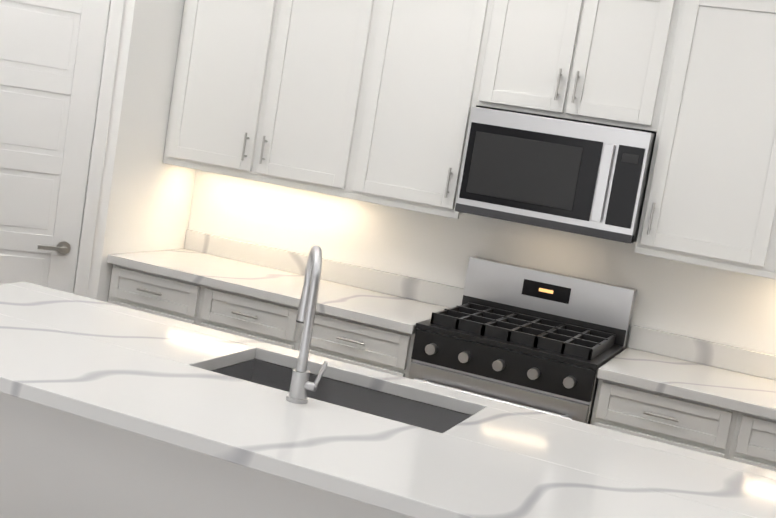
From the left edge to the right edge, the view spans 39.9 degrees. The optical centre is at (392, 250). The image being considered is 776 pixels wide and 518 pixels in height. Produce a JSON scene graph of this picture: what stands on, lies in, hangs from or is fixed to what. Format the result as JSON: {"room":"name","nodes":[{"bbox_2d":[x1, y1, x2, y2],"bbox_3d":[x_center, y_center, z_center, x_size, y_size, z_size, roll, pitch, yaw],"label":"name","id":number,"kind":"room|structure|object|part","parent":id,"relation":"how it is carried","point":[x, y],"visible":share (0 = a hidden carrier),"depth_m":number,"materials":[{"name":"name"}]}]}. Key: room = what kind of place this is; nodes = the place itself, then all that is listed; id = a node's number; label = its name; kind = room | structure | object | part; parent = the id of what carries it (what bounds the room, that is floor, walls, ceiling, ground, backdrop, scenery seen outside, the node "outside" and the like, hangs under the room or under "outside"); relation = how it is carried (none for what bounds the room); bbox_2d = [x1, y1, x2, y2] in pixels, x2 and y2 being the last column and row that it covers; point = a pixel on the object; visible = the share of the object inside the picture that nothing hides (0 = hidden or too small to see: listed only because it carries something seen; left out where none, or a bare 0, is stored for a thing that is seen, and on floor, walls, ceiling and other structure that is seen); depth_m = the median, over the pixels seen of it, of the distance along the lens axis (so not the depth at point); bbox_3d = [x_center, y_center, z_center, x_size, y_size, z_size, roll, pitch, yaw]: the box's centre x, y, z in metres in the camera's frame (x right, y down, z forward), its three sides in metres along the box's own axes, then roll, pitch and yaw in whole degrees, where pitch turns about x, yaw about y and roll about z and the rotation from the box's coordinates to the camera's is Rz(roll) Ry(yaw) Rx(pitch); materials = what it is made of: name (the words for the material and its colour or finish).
{"room":"kitchen","nodes":[
{"label":"kitchen","id":0,"kind":"room"},
{"bbox_2d":[0,0,195,302],"bbox_3d":[-1.813,-0.700,5.078,1.278,3.050,1.340,12,7,21],"label":"wall","id":1,"kind":"structure","parent":0,"point":[90,180],"depth_m":4.79,"materials":[{"name":"paint"}]},
{"bbox_3d":[-1.705,-0.330,4.673,0.510,2.432,0.515,12,7,21],"label":"pantry door","id":2,"kind":"part","parent":1,"relation":"part of","materials":[{"name":"white paint"}]},
{"bbox_2d":[188,170,775,354],"bbox_3d":[0.240,-0.367,5.058,5.160,3.050,0.150,12,7,21],"label":"wall","id":3,"kind":"structure","parent":0,"point":[723,306],"depth_m":4.95,"materials":[{"name":"paint"}]},
{"bbox_2d":[163,0,378,195],"bbox_3d":[-0.515,-0.899,5.081,1.006,1.100,0.327,12,7,21],"label":"upper cabinet","id":4,"kind":"object","parent":3,"relation":"attached to","point":[272,90],"depth_m":4.93,"materials":[{"name":"white paint"}]},
{"bbox_2d":[347,0,510,215],"bbox_3d":[0.216,-0.749,4.788,0.596,1.100,0.327,12,7,21],"label":"upper cabinet","id":5,"kind":"object","parent":3,"relation":"attached to","point":[373,101],"depth_m":4.66,"materials":[{"name":"white paint"}]},
{"bbox_2d":[183,230,775,381],"bbox_3d":[0.700,0.306,4.804,3.876,0.099,0.020,12,7,21],"label":"backsplash","id":6,"kind":"structure","parent":3,"relation":"attached to","point":[640,338],"depth_m":5.03,"materials":[{"name":"white stone"}]},
{"bbox_2d":[491,0,674,132],"bbox_3d":[0.813,-0.864,4.537,0.770,0.630,0.327,12,7,21],"label":"upper cabinet","id":7,"kind":"object","parent":3,"relation":"attached to","point":[597,62],"depth_m":4.38,"materials":[{"name":"white paint"}]},
{"bbox_2d":[455,107,655,243],"bbox_3d":[0.711,-0.324,4.559,0.756,0.447,0.412,12,7,21],"label":"microwave","id":8,"kind":"object","parent":7,"relation":"attached to","point":[586,179],"visible":0.96,"depth_m":4.38,"materials":[{"name":"silver metal"}]},
{"bbox_2d":[634,0,775,275],"bbox_3d":[1.366,-0.512,4.327,0.524,1.100,0.327,12,7,21],"label":"upper cabinet","id":9,"kind":"object","parent":3,"relation":"attached to","point":[710,198],"depth_m":4.20,"materials":[{"name":"white paint"}]},
{"bbox_2d":[771,252,775,275],"bbox_3d":[2.083,-0.364,4.040,1.048,1.100,0.327,12,7,21],"label":"upper cabinet","id":10,"kind":"object","parent":3,"relation":"attached to","point":[772,273],"depth_m":4.15,"materials":[{"name":"white paint"}]},
{"bbox_3d":[0.381,1.728,0.904,9.700,0.100,14.900,12,7,21],"label":"floor","id":11,"kind":"structure","parent":0,"visible":0},
{"bbox_2d":[0,393,407,517],"bbox_3d":[-0.341,0.871,3.069,2.586,0.875,0.892,12,7,21],"label":"kitchen island","id":12,"kind":"object","parent":11,"relation":"on","point":[53,464],"depth_m":2.73,"materials":[{"name":"paint"}]},
{"bbox_2d":[0,282,775,517],"bbox_3d":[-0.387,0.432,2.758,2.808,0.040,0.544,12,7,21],"label":"island countertop","id":13,"kind":"structure","parent":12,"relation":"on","point":[402,468],"depth_m":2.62,"materials":[{"name":"white stone"}]},
{"bbox_2d":[208,353,475,432],"bbox_3d":[-0.182,0.546,3.190,0.824,0.237,0.424,12,7,21],"label":"sink","id":14,"kind":"object","parent":13,"relation":"in","point":[266,370],"depth_m":3.36,"materials":[{"name":"grey metal"}]},
{"bbox_2d":[107,262,318,353],"bbox_3d":[-0.770,0.574,5.097,1.082,0.874,0.617,12,7,21],"label":"base cabinet","id":15,"kind":"object","parent":11,"relation":"on","point":[236,314],"depth_m":4.77,"materials":[{"name":"white paint"}]},
{"bbox_2d":[107,249,454,333],"bbox_3d":[-0.496,0.167,4.952,1.534,0.040,0.642,12,7,21],"label":"countertop","id":16,"kind":"structure","parent":15,"relation":"on","point":[337,299],"depth_m":4.83,"materials":[{"name":"white stone"}]},
{"bbox_2d":[311,314,415,377],"bbox_3d":[-0.137,0.704,4.844,0.598,0.874,0.617,12,7,21],"label":"base cabinet","id":17,"kind":"object","parent":11,"relation":"on","point":[387,351],"depth_m":4.49,"materials":[{"name":"white paint"}]},
{"bbox_2d":[408,256,636,423],"bbox_3d":[0.496,0.689,4.542,0.756,1.172,0.694,12,7,21],"label":"range","id":18,"kind":"object","parent":11,"relation":"on","point":[547,342],"visible":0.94,"depth_m":4.36,"materials":[{"name":"silver metal"}]},
{"bbox_2d":[590,379,762,465],"bbox_3d":[1.110,0.961,4.344,0.598,0.874,0.617,12,7,21],"label":"base cabinet","id":19,"kind":"object","parent":11,"relation":"on","point":[710,430],"depth_m":4.02,"materials":[{"name":"white paint"}]},
{"bbox_2d":[597,346,775,421],"bbox_3d":[1.622,0.604,4.104,1.572,0.040,0.642,12,7,21],"label":"countertop","id":20,"kind":"structure","parent":19,"relation":"on","point":[641,369],"depth_m":4.11,"materials":[{"name":"white stone"}]},
{"bbox_2d":[755,418,775,470],"bbox_3d":[1.760,1.095,4.083,1.120,0.874,0.617,12,7,21],"label":"base cabinet","id":21,"kind":"object","parent":11,"relation":"on","point":[765,453],"depth_m":3.90,"materials":[{"name":"white paint"}]}
]}

